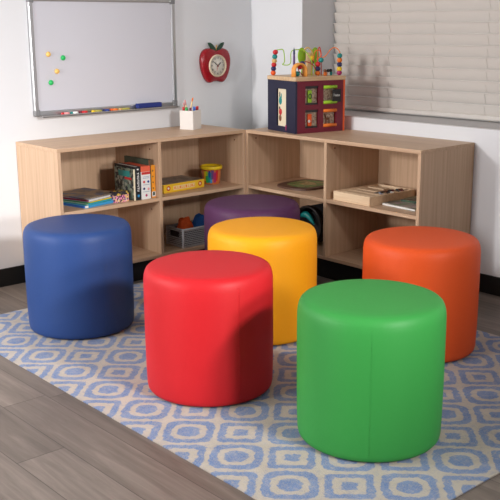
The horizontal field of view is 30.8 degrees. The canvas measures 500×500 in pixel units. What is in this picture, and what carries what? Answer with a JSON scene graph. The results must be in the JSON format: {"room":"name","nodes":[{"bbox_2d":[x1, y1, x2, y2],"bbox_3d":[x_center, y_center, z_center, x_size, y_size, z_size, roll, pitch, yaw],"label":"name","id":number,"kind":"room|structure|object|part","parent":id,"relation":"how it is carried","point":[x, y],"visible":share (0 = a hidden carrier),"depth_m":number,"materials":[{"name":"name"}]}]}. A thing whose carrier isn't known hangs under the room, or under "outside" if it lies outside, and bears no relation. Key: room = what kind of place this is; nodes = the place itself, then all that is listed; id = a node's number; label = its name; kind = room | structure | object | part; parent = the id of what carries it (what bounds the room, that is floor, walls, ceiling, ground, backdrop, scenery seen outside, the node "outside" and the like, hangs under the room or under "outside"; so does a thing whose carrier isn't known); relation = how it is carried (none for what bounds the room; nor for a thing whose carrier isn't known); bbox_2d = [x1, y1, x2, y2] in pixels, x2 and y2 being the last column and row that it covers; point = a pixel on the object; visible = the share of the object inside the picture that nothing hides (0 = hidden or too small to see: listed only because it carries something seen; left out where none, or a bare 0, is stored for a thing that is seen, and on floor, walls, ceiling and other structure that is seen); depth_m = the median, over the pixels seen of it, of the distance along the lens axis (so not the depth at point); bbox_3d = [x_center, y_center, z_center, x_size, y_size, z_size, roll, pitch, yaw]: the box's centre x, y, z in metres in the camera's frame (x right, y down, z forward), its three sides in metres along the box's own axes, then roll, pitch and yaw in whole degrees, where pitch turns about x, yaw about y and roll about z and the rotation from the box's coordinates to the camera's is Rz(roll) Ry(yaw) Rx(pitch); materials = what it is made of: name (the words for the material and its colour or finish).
{"room":"preschool classroom","nodes":[
{"label":"preschool classroom","id":0,"kind":"room"},
{"bbox_2d":[0,0,251,268],"bbox_3d":[-2.236,-0.958,3.585,6.530,2.750,0.120,-12,18,-40],"label":"wall","id":1,"kind":"structure","parent":0,"point":[227,103],"depth_m":4.99,"materials":[{"name":"white paint"}]},
{"bbox_2d":[0,265,25,286],"bbox_3d":[-2.307,0.370,3.750,6.200,0.094,0.009,-12,18,-40],"label":"baseboard","id":2,"kind":"structure","parent":1,"relation":"attached to","point":[9,276],"depth_m":4.67,"materials":[{"name":"black plastic"}]},
{"bbox_2d":[26,0,179,117],"bbox_3d":[-0.741,-1.028,4.791,0.900,0.596,0.066,-12,18,-40],"label":"whiteboard","id":3,"kind":"object","parent":1,"relation":"attached to","point":[118,54],"visible":1,"depth_m":4.78,"materials":[{"name":"metal"}]},
{"bbox_3d":[-1.079,-0.692,4.596,0.034,0.036,0.022,-12,18,-40],"label":"frame corner","id":4,"kind":"part","parent":3,"relation":"part of","materials":[{"name":"grey plastic"}]},
{"bbox_2d":[39,106,179,117],"bbox_3d":[-0.733,-0.742,4.854,0.858,0.010,0.048,-12,18,-40],"label":"tray","id":5,"kind":"object","parent":3,"relation":"on","point":[54,112],"depth_m":4.76,"materials":[{"name":"metal"}]},
{"bbox_2d":[136,102,161,108],"bbox_3d":[-0.557,-0.795,5.000,0.158,0.031,0.028,-12,18,-40],"label":"eraser","id":6,"kind":"object","parent":3,"relation":"on","point":[152,104],"visible":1,"depth_m":4.98,"materials":[{"name":"blue plastic"}]},
{"bbox_2d":[199,42,229,82],"bbox_3d":[-0.197,-1.091,5.282,0.218,0.229,0.042,-12,18,-40],"label":"wall clock","id":7,"kind":"object","parent":1,"relation":"attached to","point":[214,63],"visible":1,"depth_m":5.26,"materials":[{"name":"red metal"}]},
{"bbox_2d":[0,275,499,499],"bbox_3d":[-0.180,0.948,1.656,6.530,0.060,6.320,-12,18,-40],"label":"floor","id":8,"kind":"structure","parent":0,"point":[55,445],"depth_m":2.83,"materials":[{"name":"grey wood"}]},
{"bbox_2d":[16,124,245,281],"bbox_3d":[-0.597,-0.248,4.870,1.173,0.732,0.409,-12,18,-40],"label":"storage shelf","id":9,"kind":"object","parent":8,"relation":"on","point":[47,168],"visible":0.54,"depth_m":4.83,"materials":[{"name":"beige wood"}]},
{"bbox_3d":[-1.032,-0.197,4.489,0.018,0.607,0.409,-12,18,-40],"label":"panel","id":10,"kind":"part","parent":9,"relation":"part of","materials":[{"name":"brown wood"}]},
{"bbox_2d":[63,200,112,208],"bbox_3d":[-0.830,-0.246,4.590,0.241,0.014,0.226,10,17,37],"label":"book","id":11,"kind":"object","parent":9,"relation":"on","point":[109,201],"visible":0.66,"depth_m":4.49,"materials":[{"name":"paper"}]},
{"bbox_2d":[63,198,111,204],"bbox_3d":[-0.827,-0.260,4.596,0.230,0.009,0.215,9,17,33],"label":"book","id":12,"kind":"object","parent":11,"relation":"on","point":[64,200],"visible":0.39,"depth_m":4.50,"materials":[{"name":"green paper"}]},
{"bbox_2d":[109,189,128,202],"bbox_3d":[-0.663,-0.273,4.606,0.046,0.054,0.088,13,19,43],"label":"box","id":13,"kind":"object","parent":9,"relation":"on","point":[117,196],"visible":1,"depth_m":4.59,"materials":[{"name":"multicoloured cardboard"}]},
{"bbox_3d":[-0.663,-0.290,4.601,0.046,0.018,0.088,13,19,43],"label":"lid","id":14,"kind":"part","parent":13,"relation":"part of","materials":[{"name":"multicoloured cardboard"}]},
{"bbox_2d":[114,166,135,200],"bbox_3d":[-0.643,-0.344,4.675,0.017,0.160,0.170,-12,18,-40],"label":"book","id":15,"kind":"object","parent":9,"relation":"on","point":[124,177],"visible":0.91,"depth_m":4.65,"materials":[{"name":"multicoloured paper"}]},
{"bbox_2d":[118,169,130,179],"bbox_3d":[-0.637,-0.388,4.656,0.017,0.043,0.120,-12,18,-40],"label":"print","id":16,"kind":"object","parent":15,"relation":"attached to","point":[123,174],"depth_m":4.65,"materials":[{"name":"teal paper"}]},
{"bbox_2d":[114,163,140,199],"bbox_3d":[-0.632,-0.355,4.695,0.031,0.172,0.191,-12,18,-40],"label":"book","id":17,"kind":"object","parent":9,"relation":"on","point":[137,168],"visible":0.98,"depth_m":4.63,"materials":[{"name":"paper"}]},
{"bbox_3d":[-0.730,-0.327,5.005,1.137,0.607,0.008,-12,18,-40],"label":"panel","id":18,"kind":"part","parent":9,"relation":"part of","materials":[{"name":"brown wood"}]},
{"bbox_3d":[-0.600,-0.595,4.784,1.173,0.018,0.409,-12,18,-40],"label":"panel","id":19,"kind":"part","parent":9,"relation":"part of","materials":[{"name":"brown wood"}]},
{"bbox_2d":[124,156,150,184],"bbox_3d":[-0.590,-0.386,4.764,0.012,0.198,0.220,-12,18,-40],"label":"book","id":20,"kind":"object","parent":9,"relation":"on","point":[126,158],"visible":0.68,"depth_m":4.73,"materials":[{"name":"green paper"}]},
{"bbox_2d":[125,162,150,199],"bbox_3d":[-0.593,-0.361,4.719,0.056,0.170,0.186,-12,18,-40],"label":"book","id":21,"kind":"object","parent":9,"relation":"on","point":[144,169],"visible":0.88,"depth_m":4.65,"materials":[{"name":"white paper"}]},
{"bbox_3d":[-0.594,-0.430,4.702,0.056,0.028,0.186,-12,18,-40],"label":"lid","id":22,"kind":"part","parent":21,"relation":"part of","materials":[{"name":"red paper"}]},
{"bbox_2d":[150,164,155,197],"bbox_3d":[-0.558,-0.370,4.761,0.024,0.168,0.181,-12,18,-40],"label":"book","id":23,"kind":"object","parent":9,"relation":"on","point":[152,167],"visible":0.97,"depth_m":4.69,"materials":[{"name":"orange paper"}]},
{"bbox_3d":[-0.593,-0.005,4.926,1.137,0.018,0.401,-12,18,-40],"label":"panel","id":24,"kind":"part","parent":9,"relation":"part of","materials":[{"name":"brown wood"}]},
{"bbox_2d":[162,175,203,193],"bbox_3d":[-0.422,-0.361,4.971,0.288,0.047,0.195,-14,19,-43],"label":"game box","id":25,"kind":"object","parent":9,"relation":"on","point":[180,182],"visible":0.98,"depth_m":4.92,"materials":[{"name":"yellow cardboard"}]},
{"bbox_2d":[162,175,201,184],"bbox_3d":[-0.422,-0.383,4.966,0.280,0.001,0.186,-14,19,-43],"label":"picture","id":26,"kind":"object","parent":25,"relation":"on","point":[180,179],"depth_m":4.95},
{"bbox_2d":[167,181,201,190],"bbox_3d":[-0.353,-0.346,4.904,0.250,0.026,0.001,-14,19,-43],"label":"print","id":27,"kind":"object","parent":25,"relation":"on","point":[190,184],"depth_m":4.90},
{"bbox_2d":[166,220,204,248],"bbox_3d":[-0.311,-0.093,5.016,0.268,0.106,0.160,-12,18,-40],"label":"storage basket","id":28,"kind":"object","parent":9,"relation":"on","point":[183,238],"visible":0.6,"depth_m":4.93,"materials":[{"name":"grey plastic"}]},
{"bbox_2d":[177,216,192,230],"bbox_3d":[-0.356,-0.109,4.962,0.102,0.148,0.076,-12,18,-40],"label":"toy","id":29,"kind":"object","parent":28,"relation":"in","point":[183,223],"visible":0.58,"depth_m":4.93,"materials":[{"name":"orange plastic"}]},
{"bbox_2d":[192,213,203,228],"bbox_3d":[-0.281,-0.130,5.040,0.106,0.152,0.075,-12,18,-40],"label":"toy","id":30,"kind":"object","parent":28,"relation":"in","point":[198,220],"visible":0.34,"depth_m":5.00,"materials":[{"name":"blue plastic"}]},
{"bbox_2d":[180,109,200,129],"bbox_3d":[-0.331,-0.726,5.053,0.087,0.104,0.087,7,16,27],"label":"pencil cup","id":31,"kind":"object","parent":9,"relation":"on","point":[189,120],"visible":0.98,"depth_m":5.02,"materials":[{"name":"white paint"}]},
{"bbox_2d":[200,164,221,184],"bbox_3d":[-0.219,-0.427,5.116,0.127,0.103,0.127,-12,18,-40],"label":"bucket","id":32,"kind":"object","parent":9,"relation":"on","point":[211,173],"visible":0.99,"depth_m":5.07,"materials":[{"name":"multicoloured plastic"}]},
{"bbox_3d":[-0.219,-0.468,5.106,0.127,0.019,0.127,-12,18,-40],"label":"lid","id":33,"kind":"part","parent":32,"relation":"part of","materials":[{"name":"yellow plastic"}]},
{"bbox_3d":[-0.164,-0.386,5.228,0.018,0.607,0.409,-12,18,-40],"label":"panel","id":34,"kind":"part","parent":9,"relation":"part of","materials":[{"name":"brown wood"}]},
{"bbox_2d":[0,282,499,499],"bbox_3d":[0.089,0.412,3.685,1.671,0.005,2.418,-12,18,-40],"label":"area rug","id":35,"kind":"object","parent":8,"relation":"on","point":[256,446],"visible":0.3,"depth_m":3.02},
{"bbox_2d":[23,214,133,339],"bbox_3d":[-0.747,0.105,3.981,0.464,0.462,0.464,-12,18,-40],"label":"round stool","id":36,"kind":"object","parent":35,"relation":"on","point":[79,267],"visible":1,"depth_m":3.80,"materials":[{"name":"blue leather"}]},
{"bbox_2d":[143,250,272,406],"bbox_3d":[-0.148,0.270,3.292,0.464,0.462,0.464,-12,18,-40],"label":"round stool","id":37,"kind":"object","parent":35,"relation":"on","point":[208,314],"visible":1,"depth_m":3.11,"materials":[{"name":"red leather"}]},
{"bbox_2d":[204,194,299,249],"bbox_3d":[0.011,-0.012,4.429,0.464,0.462,0.464,-12,18,-40],"label":"round stool","id":38,"kind":"object","parent":35,"relation":"on","point":[220,209],"visible":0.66,"depth_m":4.28,"materials":[{"name":"purple leather"}]},
{"bbox_2d":[208,217,316,344],"bbox_3d":[0.053,0.121,3.889,0.464,0.462,0.464,-12,18,-40],"label":"round stool","id":39,"kind":"object","parent":35,"relation":"on","point":[289,245],"visible":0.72,"depth_m":3.70,"materials":[{"name":"yellow leather"}]},
{"bbox_2d":[297,279,446,462],"bbox_3d":[0.381,0.366,2.885,0.464,0.462,0.464,-12,18,-40],"label":"round stool","id":40,"kind":"object","parent":35,"relation":"on","point":[371,352],"visible":1,"depth_m":2.70,"materials":[{"name":"green leather"}]},
{"bbox_2d":[362,226,480,362],"bbox_3d":[0.687,0.169,3.676,0.464,0.462,0.464,-12,18,-40],"label":"round stool","id":41,"kind":"object","parent":35,"relation":"on","point":[446,262],"visible":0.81,"depth_m":3.49,"materials":[{"name":"orange leather"}]},
{"bbox_2d":[246,127,474,280],"bbox_3d":[0.533,-0.236,4.782,0.409,0.732,1.215,-12,18,-40],"label":"storage shelf","id":42,"kind":"object","parent":8,"relation":"on","point":[439,171],"visible":0.46,"depth_m":4.70,"materials":[{"name":"beige wood"}]},
{"bbox_3d":[0.138,-0.384,5.209,0.409,0.607,0.018,-12,18,-40],"label":"panel","id":43,"kind":"part","parent":42,"relation":"part of","materials":[{"name":"brown wood"}]},
{"bbox_2d":[277,179,323,190],"bbox_3d":[0.309,-0.361,5.025,0.263,0.011,0.304,11,18,39],"label":"game board","id":44,"kind":"object","parent":42,"relation":"on","point":[302,184],"visible":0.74,"depth_m":4.99,"materials":[{"name":"green cardboard"}]},
{"bbox_2d":[288,180,323,186],"bbox_3d":[0.319,-0.368,5.030,0.190,0.001,0.219,11,18,39],"label":"print","id":45,"kind":"object","parent":44,"relation":"on","point":[297,183],"depth_m":5.03},
{"bbox_2d":[299,182,315,184],"bbox_3d":[0.319,-0.368,5.030,0.079,0.001,0.091,11,18,39],"label":"print","id":46,"kind":"object","parent":44,"relation":"on","point":[300,183],"depth_m":5.03},
{"bbox_2d":[267,47,345,133],"bbox_3d":[0.307,-0.874,4.919,0.326,0.446,0.293,-8,16,-28],"label":"cube","id":47,"kind":"object","parent":42,"relation":"on","point":[302,102],"visible":1,"depth_m":4.84,"materials":[{"name":"paint"}]},
{"bbox_3d":[0.175,-0.764,4.866,0.001,0.198,0.088,-8,16,-29],"label":"slot panel","id":48,"kind":"part","parent":47,"relation":"part of","materials":[{"name":"beige wood"}]},
{"bbox_2d":[300,203,322,242],"bbox_3d":[0.408,-0.154,5.008,0.260,0.216,0.216,-12,18,-40],"label":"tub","id":49,"kind":"object","parent":42,"relation":"on","point":[311,214],"visible":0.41,"depth_m":4.95,"materials":[{"name":"plastic"}]},
{"bbox_3d":[0.532,0.007,4.839,0.401,0.018,1.179,-12,18,-40],"label":"panel","id":50,"kind":"part","parent":42,"relation":"part of","materials":[{"name":"brown wood"}]},
{"bbox_3d":[0.684,-0.312,4.900,0.008,0.607,1.179,-12,18,-40],"label":"panel","id":51,"kind":"part","parent":42,"relation":"part of","materials":[{"name":"brown wood"}]},
{"bbox_3d":[0.531,-0.582,4.697,0.409,0.018,1.215,-12,18,-40],"label":"panel","id":52,"kind":"part","parent":42,"relation":"part of","materials":[{"name":"brown wood"}]},
{"bbox_2d":[333,183,414,206],"bbox_3d":[0.632,-0.282,4.621,0.332,0.046,0.250,-11,18,-38],"label":"tray","id":53,"kind":"object","parent":42,"relation":"on","point":[374,194],"visible":0.99,"depth_m":4.56,"materials":[{"name":"brown wood"}]},
{"bbox_2d":[382,200,415,211],"bbox_3d":[0.815,-0.226,4.456,0.250,0.012,0.215,-11,17,-36],"label":"book","id":54,"kind":"object","parent":42,"relation":"on","point":[399,204],"visible":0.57,"depth_m":4.42,"materials":[{"name":"white paper"}]},
{"bbox_2d":[401,195,416,202],"bbox_3d":[0.875,-0.248,4.497,0.180,0.010,0.180,12,19,41],"label":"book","id":55,"kind":"object","parent":54,"relation":"on","point":[412,199],"visible":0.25,"depth_m":4.49,"materials":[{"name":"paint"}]},
{"bbox_3d":[0.928,-0.175,4.334,0.409,0.607,0.018,-12,18,-40],"label":"panel","id":56,"kind":"part","parent":42,"relation":"part of","materials":[{"name":"brown wood"}]},
{"bbox_2d":[251,0,499,276],"bbox_3d":[2.178,-0.912,3.257,0.330,2.750,6.200,-12,18,-40],"label":"wall","id":57,"kind":"structure","parent":0,"point":[287,25],"depth_m":5.14,"materials":[{"name":"white paint"}]},
{"bbox_2d":[343,64,499,130],"bbox_3d":[1.179,-1.297,4.329,0.325,1.400,2.318,-12,18,-40],"label":"window","id":58,"kind":"structure","parent":57,"relation":"in","point":[402,117],"depth_m":4.76,"materials":[{"name":"white plastic"}]},
{"bbox_2d":[333,0,499,120],"bbox_3d":[1.252,-1.318,4.389,0.054,1.385,2.306,-12,18,-40],"label":"window blind","id":59,"kind":"object","parent":58,"relation":"attached to","point":[442,41],"visible":0.95,"depth_m":4.85,"materials":[{"name":"white plastic"}]},
{"bbox_3d":[0.565,-1.478,5.155,0.023,1.301,0.002,-12,18,-40],"label":"ladder cord","id":60,"kind":"part","parent":59,"relation":"part of","materials":[{"name":"white fabric"}]},
{"bbox_3d":[0.765,-1.424,4.933,0.023,1.301,0.002,-12,18,-40],"label":"ladder cord","id":61,"kind":"part","parent":59,"relation":"part of","materials":[{"name":"white fabric"}]},
{"bbox_3d":[1.260,-0.658,4.555,0.026,0.023,2.306,-12,18,-40],"label":"rail","id":62,"kind":"part","parent":59,"relation":"part of","materials":[{"name":"white plastic"}]},
{"bbox_3d":[0.966,-1.371,4.711,0.023,1.301,0.002,-12,18,-40],"label":"ladder cord","id":63,"kind":"part","parent":59,"relation":"part of","materials":[{"name":"white fabric"}]},
{"bbox_3d":[1.187,-1.313,4.467,0.023,1.301,0.002,-12,18,-40],"label":"ladder cord","id":64,"kind":"part","parent":59,"relation":"part of","materials":[{"name":"white fabric"}]},
{"bbox_3d":[1.175,-0.617,4.488,0.300,0.004,2.318,-12,18,-40],"label":"sill","id":65,"kind":"part","parent":58,"relation":"part of","materials":[{"name":"grey paint"}]},
{"bbox_3d":[1.293,-1.322,4.426,0.004,1.300,2.218,-12,18,-40],"label":"pane","id":66,"kind":"part","parent":58,"relation":"part of","materials":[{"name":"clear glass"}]},
{"bbox_2d":[479,273,499,296],"bbox_3d":[2.064,0.406,3.464,0.009,0.094,6.191,-12,18,-40],"label":"baseboard","id":67,"kind":"structure","parent":57,"relation":"attached to","point":[488,284],"depth_m":4.44,"materials":[{"name":"black plastic"}]},
{"bbox_3d":[-0.820,-0.268,4.600,0.220,0.005,0.200,9,17,34],"label":"book","id":68,"kind":"object","parent":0,"visible":0},
{"bbox_2d":[63,195,110,201],"bbox_3d":[-0.834,-0.276,4.594,0.235,0.013,0.215,8,16,31],"label":"book","id":69,"kind":"object","parent":68,"relation":"on","point":[107,196],"visible":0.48,"depth_m":4.50,"materials":[{"name":"paper"}]},
{"bbox_2d":[63,187,111,199],"bbox_3d":[-0.834,-0.286,4.594,0.245,0.006,0.220,10,17,36],"label":"book","id":70,"kind":"object","parent":69,"relation":"on","point":[84,193],"visible":0.8,"depth_m":4.58,"materials":[{"name":"grey paper"}]}
]}

